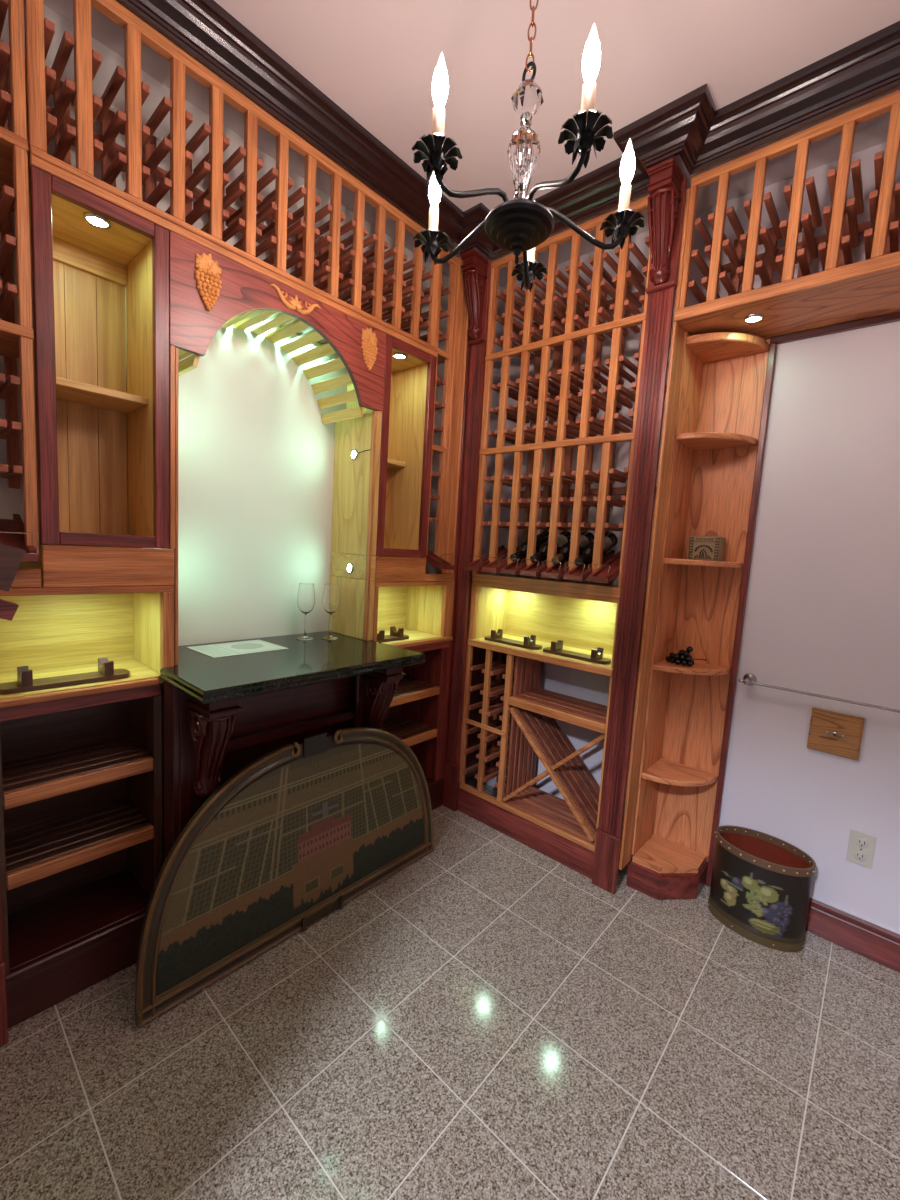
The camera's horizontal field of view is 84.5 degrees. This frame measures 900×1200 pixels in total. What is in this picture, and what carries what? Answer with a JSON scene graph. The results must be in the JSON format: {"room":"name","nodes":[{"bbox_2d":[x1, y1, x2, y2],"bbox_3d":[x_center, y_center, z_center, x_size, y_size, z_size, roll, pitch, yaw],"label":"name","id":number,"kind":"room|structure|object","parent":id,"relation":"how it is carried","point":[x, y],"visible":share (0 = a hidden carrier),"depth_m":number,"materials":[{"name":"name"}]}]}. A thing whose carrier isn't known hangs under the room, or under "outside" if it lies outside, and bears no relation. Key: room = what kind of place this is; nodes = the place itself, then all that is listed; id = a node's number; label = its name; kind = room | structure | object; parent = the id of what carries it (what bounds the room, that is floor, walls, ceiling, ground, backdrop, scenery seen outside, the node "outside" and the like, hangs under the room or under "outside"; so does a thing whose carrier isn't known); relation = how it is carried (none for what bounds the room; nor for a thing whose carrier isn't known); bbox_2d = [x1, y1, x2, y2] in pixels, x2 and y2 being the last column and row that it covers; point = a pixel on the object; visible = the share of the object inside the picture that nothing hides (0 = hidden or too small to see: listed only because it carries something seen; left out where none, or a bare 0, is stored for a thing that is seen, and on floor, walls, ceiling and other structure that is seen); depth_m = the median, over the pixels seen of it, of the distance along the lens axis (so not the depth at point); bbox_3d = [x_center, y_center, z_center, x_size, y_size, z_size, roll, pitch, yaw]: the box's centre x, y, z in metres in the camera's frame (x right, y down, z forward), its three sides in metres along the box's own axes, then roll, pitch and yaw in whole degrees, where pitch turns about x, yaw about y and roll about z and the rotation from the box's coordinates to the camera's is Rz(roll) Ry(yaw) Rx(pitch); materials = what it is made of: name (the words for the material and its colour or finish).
{"room":"wine cellar","nodes":[
{"label":"wine cellar","id":0,"kind":"room"},
{"bbox_2d":[0,0,448,897],"bbox_3d":[-0.882,-0.261,1.895,0.100,2.772,2.742,9,8,41],"label":"wall","id":1,"kind":"structure","parent":0,"point":[256,451],"depth_m":1.89,"materials":[{"name":"paint"}]},
{"bbox_2d":[0,543,173,708],"bbox_3d":[-1.069,0.043,1.432,0.293,0.402,0.410,9,8,41],"label":"display niche","id":2,"kind":"object","parent":1,"relation":"attached to","point":[79,606],"visible":0.9,"depth_m":1.46,"materials":[{"name":"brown wood"}]},
{"bbox_2d":[0,0,38,561],"bbox_3d":[-1.103,-0.801,1.208,0.305,1.397,0.098,9,8,41],"label":"wine rack","id":3,"kind":"object","parent":2,"relation":"on","point":[16,340],"visible":0.98,"depth_m":1.19,"materials":[{"name":"brown wood"}]},
{"bbox_2d":[0,657,129,694],"bbox_3d":[-1.053,0.202,1.364,0.074,0.054,0.295,9,8,41],"label":"stand","id":4,"kind":"object","parent":2,"relation":"on","point":[25,682],"visible":1,"depth_m":1.34,"materials":[{"name":"brown wood"}]},
{"bbox_2d":[0,669,129,694],"bbox_3d":[-1.054,0.222,1.366,0.074,0.013,0.295,9,8,41],"label":"tray","id":5,"kind":"object","parent":4,"relation":"on","point":[18,686],"depth_m":1.34,"materials":[{"name":"brown wood"}]},
{"bbox_2d":[29,166,168,548],"bbox_3d":[-1.006,-0.598,1.401,0.282,0.879,0.296,9,8,41],"label":"display cabinet","id":6,"kind":"object","parent":2,"relation":"on","point":[85,248],"visible":0.89,"depth_m":1.44,"materials":[{"name":"brown wood"}]},
{"bbox_2d":[83,212,110,228],"bbox_3d":[-0.924,-0.991,1.297,0.060,0.008,0.060,9,8,41],"label":"puck light","id":7,"kind":"object","parent":6,"relation":"attached to","point":[95,219],"depth_m":1.29,"materials":[{"name":"white"}]},
{"bbox_2d":[56,376,147,412],"bbox_3d":[-1.030,-0.586,1.423,0.193,0.019,0.231,9,8,41],"label":"shelf","id":8,"kind":"object","parent":6,"relation":"attached to","point":[69,393],"depth_m":1.42,"materials":[{"name":"brown wood"}]},
{"bbox_2d":[8,0,442,356],"bbox_3d":[-0.604,-1.292,1.732,0.286,0.473,1.382,9,8,41],"label":"wine rack","id":9,"kind":"object","parent":1,"relation":"attached to","point":[44,121],"visible":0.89,"depth_m":1.46,"materials":[{"name":"brown wood"}]},
{"bbox_2d":[334,556,454,647],"bbox_3d":[-0.250,-0.006,2.352,0.293,0.402,0.502,9,8,41],"label":"display niche","id":10,"kind":"object","parent":1,"relation":"attached to","point":[406,597],"visible":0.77,"depth_m":2.44,"materials":[{"name":"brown wood"}]},
{"bbox_2d":[346,334,436,557],"bbox_3d":[-0.285,-0.640,2.211,0.282,0.879,0.294,9,8,41],"label":"display cabinet","id":11,"kind":"object","parent":10,"relation":"on","point":[409,372],"visible":0.68,"depth_m":2.24,"materials":[{"name":"brown wood"}]},
{"bbox_2d":[387,459,404,467],"bbox_3d":[-0.331,-0.630,2.252,0.133,0.019,0.229,9,8,41],"label":"shelf","id":12,"kind":"object","parent":11,"relation":"attached to","point":[396,463],"depth_m":2.28,"materials":[{"name":"brown wood"}]},
{"bbox_2d":[393,352,406,358],"bbox_3d":[-0.214,-1.034,2.102,0.060,0.008,0.060,9,8,41],"label":"puck light","id":13,"kind":"object","parent":11,"relation":"attached to","point":[397,355],"depth_m":2.09,"materials":[{"name":"white"}]},
{"bbox_2d":[402,250,468,573],"bbox_3d":[-0.068,-0.844,2.345,0.344,1.428,0.205,9,8,41],"label":"wine rack","id":14,"kind":"object","parent":10,"relation":"on","point":[454,355],"visible":0.52,"depth_m":2.31,"materials":[{"name":"brown wood"}]},
{"bbox_2d":[377,626,408,642],"bbox_3d":[-0.284,0.154,2.247,0.074,0.054,0.230,9,8,41],"label":"stand","id":15,"kind":"object","parent":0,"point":[394,635],"visible":0.66,"depth_m":2.26,"materials":[{"name":"brown wood"}]},
{"bbox_2d":[377,634,408,642],"bbox_3d":[-0.285,0.174,2.249,0.074,0.013,0.230,9,8,41],"label":"tray","id":16,"kind":"object","parent":15,"relation":"on","point":[392,637],"depth_m":2.24,"materials":[{"name":"brown wood"}]},
{"bbox_2d":[0,777,899,1199],"bbox_3d":[-0.515,1.266,0.643,2.435,0.060,4.242,9,8,41],"label":"floor","id":17,"kind":"structure","parent":0,"point":[485,1019],"depth_m":1.29,"materials":[{"name":"tile"}]},
{"bbox_2d":[0,888,7,1046],"bbox_3d":[-1.108,-0.172,1.121,0.070,2.627,0.086,9,8,41],"label":"pilaster","id":18,"kind":"object","parent":17,"relation":"on","point":[3,1003],"visible":1,"depth_m":1.25,"materials":[{"name":"brown wood"}]},
{"bbox_2d":[0,543,25,620],"bbox_3d":[-0.951,0.378,0.807,0.120,1.619,0.417,9,8,41],"label":"display rack","id":19,"kind":"object","parent":17,"relation":"on","point":[11,557],"visible":1,"depth_m":0.89,"materials":[{"name":"brown wood"}]},
{"bbox_2d":[0,683,161,1028],"bbox_3d":[-1.120,0.675,1.487,0.287,0.870,0.375,9,8,41],"label":"base cabinet","id":20,"kind":"object","parent":17,"relation":"on","point":[81,777],"visible":0.81,"depth_m":1.48,"materials":[{"name":"brown wood"}]},
{"bbox_2d":[135,727,433,1026],"bbox_3d":[-0.453,0.792,1.730,0.082,0.655,1.142,9,8,41],"label":"arched panel","id":21,"kind":"object","parent":17,"relation":"on","point":[303,830],"visible":1,"depth_m":1.61,"materials":[{"name":"paint"}]},
{"bbox_2d":[159,631,425,861],"bbox_3d":[-0.610,0.644,1.826,0.593,0.918,0.826,9,8,41],"label":"bar counter","id":22,"kind":"object","parent":17,"relation":"on","point":[222,714],"depth_m":1.65,"materials":[{"name":"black stone"}]},
{"bbox_2d":[187,640,288,657],"bbox_3d":[-0.769,0.174,1.804,0.205,0.001,0.282,9,8,41],"label":"printed card","id":23,"kind":"object","parent":22,"relation":"on","point":[252,646],"visible":1,"depth_m":1.79,"materials":[{"name":"white paper"}]},
{"bbox_2d":[169,231,385,664],"bbox_3d":[-0.651,-0.442,1.820,0.299,1.234,0.786,9,8,41],"label":"archway","id":24,"kind":"object","parent":22,"relation":"on","point":[209,291],"visible":0.94,"depth_m":1.85,"materials":[{"name":"brown wood"}]},
{"bbox_2d":[346,563,353,572],"bbox_3d":[-0.429,-0.137,2.124,0.046,0.046,0.008,9,8,41],"label":"puck light","id":25,"kind":"object","parent":24,"relation":"attached to","point":[349,566],"depth_m":2.12,"materials":[{"name":"white"}]},
{"bbox_2d":[350,449,357,459],"bbox_3d":[-0.402,-0.609,2.075,0.046,0.046,0.008,9,8,41],"label":"puck light","id":26,"kind":"object","parent":24,"relation":"attached to","point":[353,452],"depth_m":2.07,"materials":[{"name":"white"}]},
{"bbox_2d":[230,708,353,739],"bbox_3d":[-0.591,0.464,1.802,0.038,0.020,0.773,9,8,41],"label":"shelf","id":27,"kind":"object","parent":22,"relation":"attached to","point":[319,715],"depth_m":1.80,"materials":[{"name":"brown wood"}]},
{"bbox_2d":[296,583,314,639],"bbox_3d":[-0.590,0.046,2.027,0.071,0.228,0.071,9,8,41],"label":"wine glass","id":28,"kind":"object","parent":22,"relation":"on","point":[306,592],"visible":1,"depth_m":2.00,"materials":[{"name":"clear glass"}]},
{"bbox_2d":[297,583,314,613],"bbox_3d":[-0.587,-0.005,2.022,0.071,0.124,0.071,9,8,41],"label":"bowl","id":29,"kind":"object","parent":28,"relation":"on","point":[306,592],"depth_m":1.99,"materials":[{"name":"clear glass"}]},
{"bbox_2d":[322,583,339,639],"bbox_3d":[-0.498,0.047,2.070,0.071,0.228,0.071,9,8,41],"label":"wine glass","id":30,"kind":"object","parent":22,"relation":"on","point":[330,601],"visible":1,"depth_m":2.04,"materials":[{"name":"clear glass"}]},
{"bbox_2d":[322,583,339,613],"bbox_3d":[-0.495,-0.005,2.065,0.071,0.124,0.071,9,8,41],"label":"bowl","id":31,"kind":"object","parent":30,"relation":"on","point":[331,595],"depth_m":2.04,"materials":[{"name":"clear glass"}]},
{"bbox_2d":[382,641,450,809],"bbox_3d":[-0.287,0.626,2.422,0.287,0.870,0.496,9,8,41],"label":"base cabinet","id":32,"kind":"object","parent":17,"relation":"on","point":[416,714],"visible":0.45,"depth_m":2.49,"materials":[{"name":"brown wood"}]},
{"bbox_2d":[430,248,491,810],"bbox_3d":[0.013,-0.242,2.411,0.188,2.628,0.158,9,8,41],"label":"pilaster","id":33,"kind":"object","parent":17,"relation":"on","point":[476,268],"visible":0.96,"depth_m":2.39,"materials":[{"name":"brown wood"}]},
{"bbox_2d":[457,645,611,878],"bbox_3d":[0.432,0.681,2.347,0.747,0.856,0.306,9,8,41],"label":"wine cabinet","id":34,"kind":"object","parent":17,"relation":"on","point":[509,721],"visible":0.79,"depth_m":2.32,"materials":[{"name":"brown wood"}]},
{"bbox_2d":[592,157,686,894],"bbox_3d":[0.660,-0.143,1.821,0.102,2.628,0.128,9,8,41],"label":"pilaster","id":35,"kind":"object","parent":17,"relation":"on","point":[667,186],"visible":1,"depth_m":1.83,"materials":[{"name":"brown wood"}]},
{"bbox_2d":[619,322,769,899],"bbox_3d":[0.928,0.099,1.908,0.242,2.162,0.340,9,8,41],"label":"corner shelf","id":36,"kind":"object","parent":17,"relation":"on","point":[716,381],"visible":1,"depth_m":1.97,"materials":[{"name":"brown wood"}]},
{"bbox_2d":[666,646,706,665],"bbox_3d":[0.932,0.219,1.956,0.150,0.077,0.067,9,8,41],"label":"grape bunch","id":37,"kind":"object","parent":36,"relation":"on","point":[684,658],"visible":1,"depth_m":1.95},
{"bbox_2d":[688,536,725,560],"bbox_3d":[1.007,-0.202,1.946,0.112,0.092,0.087,9,8,41],"label":"box","id":38,"kind":"object","parent":36,"relation":"on","point":[709,548],"visible":0.99,"depth_m":1.92,"materials":[{"name":"brown wood"}]},
{"bbox_2d":[708,825,816,951],"bbox_3d":[1.140,1.053,1.832,0.222,0.306,0.316,-2,8,-40],"label":"waste bin","id":39,"kind":"object","parent":17,"relation":"on","point":[761,883],"visible":1,"depth_m":1.76,"materials":[{"name":"metal"}]},
{"bbox_2d":[43,0,899,286],"bbox_3d":[0.177,-1.527,0.952,2.635,0.060,2.842,9,8,41],"label":"ceiling","id":40,"kind":"structure","parent":0,"point":[377,60],"depth_m":1.42,"materials":[{"name":"paint"}]},
{"bbox_2d":[116,0,899,258],"bbox_3d":[0.168,-1.429,0.741,2.149,0.092,2.268,9,8,41],"label":"trim","id":41,"kind":"structure","parent":40,"relation":"attached to","point":[690,126],"depth_m":1.53,"materials":[{"name":"brown wood"}]},
{"bbox_2d":[412,0,643,291],"bbox_3d":[0.151,-1.113,1.027,0.517,0.780,0.517,9,8,41],"label":"chandelier","id":42,"kind":"object","parent":40,"relation":"hanging from","point":[518,225],"visible":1,"depth_m":1.02,"materials":[{"name":"black metal"}]},
{"bbox_2d":[471,142,899,931],"bbox_3d":[1.007,-0.175,2.121,2.635,2.772,0.100,9,8,41],"label":"wall","id":43,"kind":"structure","parent":0,"point":[822,616],"depth_m":1.79,"materials":[{"name":"paint"}]},
{"bbox_2d":[468,582,645,676],"bbox_3d":[0.463,0.101,2.281,0.745,0.312,0.295,9,8,41],"label":"display niche","id":44,"kind":"object","parent":43,"relation":"attached to","point":[584,623],"visible":0.74,"depth_m":2.38,"materials":[{"name":"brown wood"}]},
{"bbox_2d":[484,629,541,649],"bbox_3d":[0.297,0.181,2.347,0.305,0.054,0.074,9,8,41],"label":"stand","id":45,"kind":"object","parent":44,"relation":"on","point":[529,643],"visible":1,"depth_m":2.32,"materials":[{"name":"brown wood"}]},
{"bbox_2d":[484,636,541,649],"bbox_3d":[0.296,0.201,2.350,0.305,0.013,0.074,9,8,41],"label":"tray","id":46,"kind":"object","parent":45,"relation":"on","point":[531,644],"depth_m":2.31,"materials":[{"name":"brown wood"}]},
{"bbox_2d":[465,195,677,597],"bbox_3d":[0.495,-0.777,2.165,0.742,1.459,0.384,9,8,41],"label":"wine rack","id":47,"kind":"object","parent":44,"relation":"on","point":[561,435],"visible":0.94,"depth_m":2.11,"materials":[{"name":"brown wood"}]},
{"bbox_2d":[510,530,548,560],"bbox_3d":[0.375,-0.251,2.278,0.074,0.152,0.298,9,8,41],"label":"wine bottle","id":48,"kind":"object","parent":47,"relation":"in","point":[542,537],"visible":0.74,"depth_m":2.24,"materials":[{"name":"black glass"}]},
{"bbox_2d":[530,531,570,562],"bbox_3d":[0.453,-0.240,2.210,0.075,0.152,0.298,9,8,41],"label":"wine bottle","id":49,"kind":"object","parent":47,"relation":"in","point":[564,537],"visible":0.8,"depth_m":2.17,"materials":[{"name":"black glass"}]},
{"bbox_2d":[551,531,594,563],"bbox_3d":[0.530,-0.228,2.142,0.075,0.152,0.298,9,8,41],"label":"wine bottle","id":50,"kind":"object","parent":47,"relation":"in","point":[586,537],"visible":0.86,"depth_m":2.10,"materials":[{"name":"black glass"}]},
{"bbox_2d":[574,532,617,565],"bbox_3d":[0.607,-0.216,2.073,0.075,0.152,0.298,9,8,41],"label":"wine bottle","id":51,"kind":"object","parent":47,"relation":"in","point":[610,539],"visible":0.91,"depth_m":2.04,"materials":[{"name":"black glass"}]},
{"bbox_2d":[543,640,610,663],"bbox_3d":[0.543,0.218,2.130,0.305,0.054,0.074,9,8,41],"label":"stand","id":52,"kind":"object","parent":44,"relation":"on","point":[556,648],"visible":1,"depth_m":2.11,"materials":[{"name":"brown wood"}]},
{"bbox_2d":[705,343,776,886],"bbox_3d":[1.133,0.118,1.941,0.020,2.139,0.024,9,8,41],"label":"trim","id":53,"kind":"structure","parent":43,"relation":"attached to","point":[773,347],"depth_m":1.92,"materials":[{"name":"brown wood"}]},
{"bbox_2d":[674,90,899,339],"bbox_3d":[1.369,-1.148,1.449,1.223,0.474,0.339,9,8,41],"label":"wine rack","id":54,"kind":"object","parent":43,"relation":"attached to","point":[845,290],"visible":0.98,"depth_m":1.56,"materials":[{"name":"brown wood"}]},
{"bbox_2d":[743,314,763,323],"bbox_3d":[1.034,-0.958,1.688,0.060,0.008,0.060,9,8,41],"label":"puck light","id":55,"kind":"object","parent":54,"relation":"on","point":[747,318],"depth_m":1.68,"materials":[{"name":"white"}]},
{"bbox_2d":[738,673,899,712],"bbox_3d":[1.375,0.345,1.707,0.665,0.048,0.070,9,8,41],"label":"towel bar","id":56,"kind":"object","parent":43,"relation":"attached to","point":[750,679],"visible":1,"depth_m":1.76,"materials":[{"name":"silver metal"}]},
{"bbox_2d":[770,312,899,343],"bbox_3d":[1.553,-0.902,1.513,0.980,0.022,0.024,9,8,41],"label":"trim","id":57,"kind":"structure","parent":43,"relation":"attached to","point":[892,317],"depth_m":1.70,"materials":[{"name":"brown wood"}]},
{"bbox_2d":[807,708,864,760],"bbox_3d":[1.357,0.474,1.748,0.147,0.149,0.041,9,8,41],"label":"wooden plaque","id":58,"kind":"object","parent":43,"relation":"attached to","point":[831,732],"visible":1,"depth_m":1.75,"materials":[{"name":"brown wood"}]},
{"bbox_2d":[805,895,899,972],"bbox_3d":[1.442,1.173,1.722,0.957,0.127,0.022,9,8,41],"label":"baseboard","id":59,"kind":"structure","parent":43,"relation":"attached to","point":[876,942],"depth_m":1.73,"materials":[{"name":"red wood"}]},
{"bbox_2d":[846,829,876,868],"bbox_3d":[1.431,0.868,1.725,0.070,0.114,0.008,9,8,41],"label":"wall outlet","id":60,"kind":"object","parent":43,"relation":"attached to","point":[861,846],"visible":1,"depth_m":1.72,"materials":[{"name":"beige plastic"}]},
{"bbox_2d":[854,851,865,860],"bbox_3d":[1.428,0.892,1.726,0.034,0.034,0.002,9,8,41],"label":"receptacle","id":61,"kind":"object","parent":60,"relation":"attached to","point":[858,855],"depth_m":1.73,"materials":[{"name":"beige plastic"}]},
{"bbox_2d":[856,838,867,847],"bbox_3d":[1.431,0.844,1.721,0.034,0.034,0.002,9,8,41],"label":"receptacle","id":62,"kind":"object","parent":60,"relation":"attached to","point":[860,842],"depth_m":1.72,"materials":[{"name":"beige plastic"}]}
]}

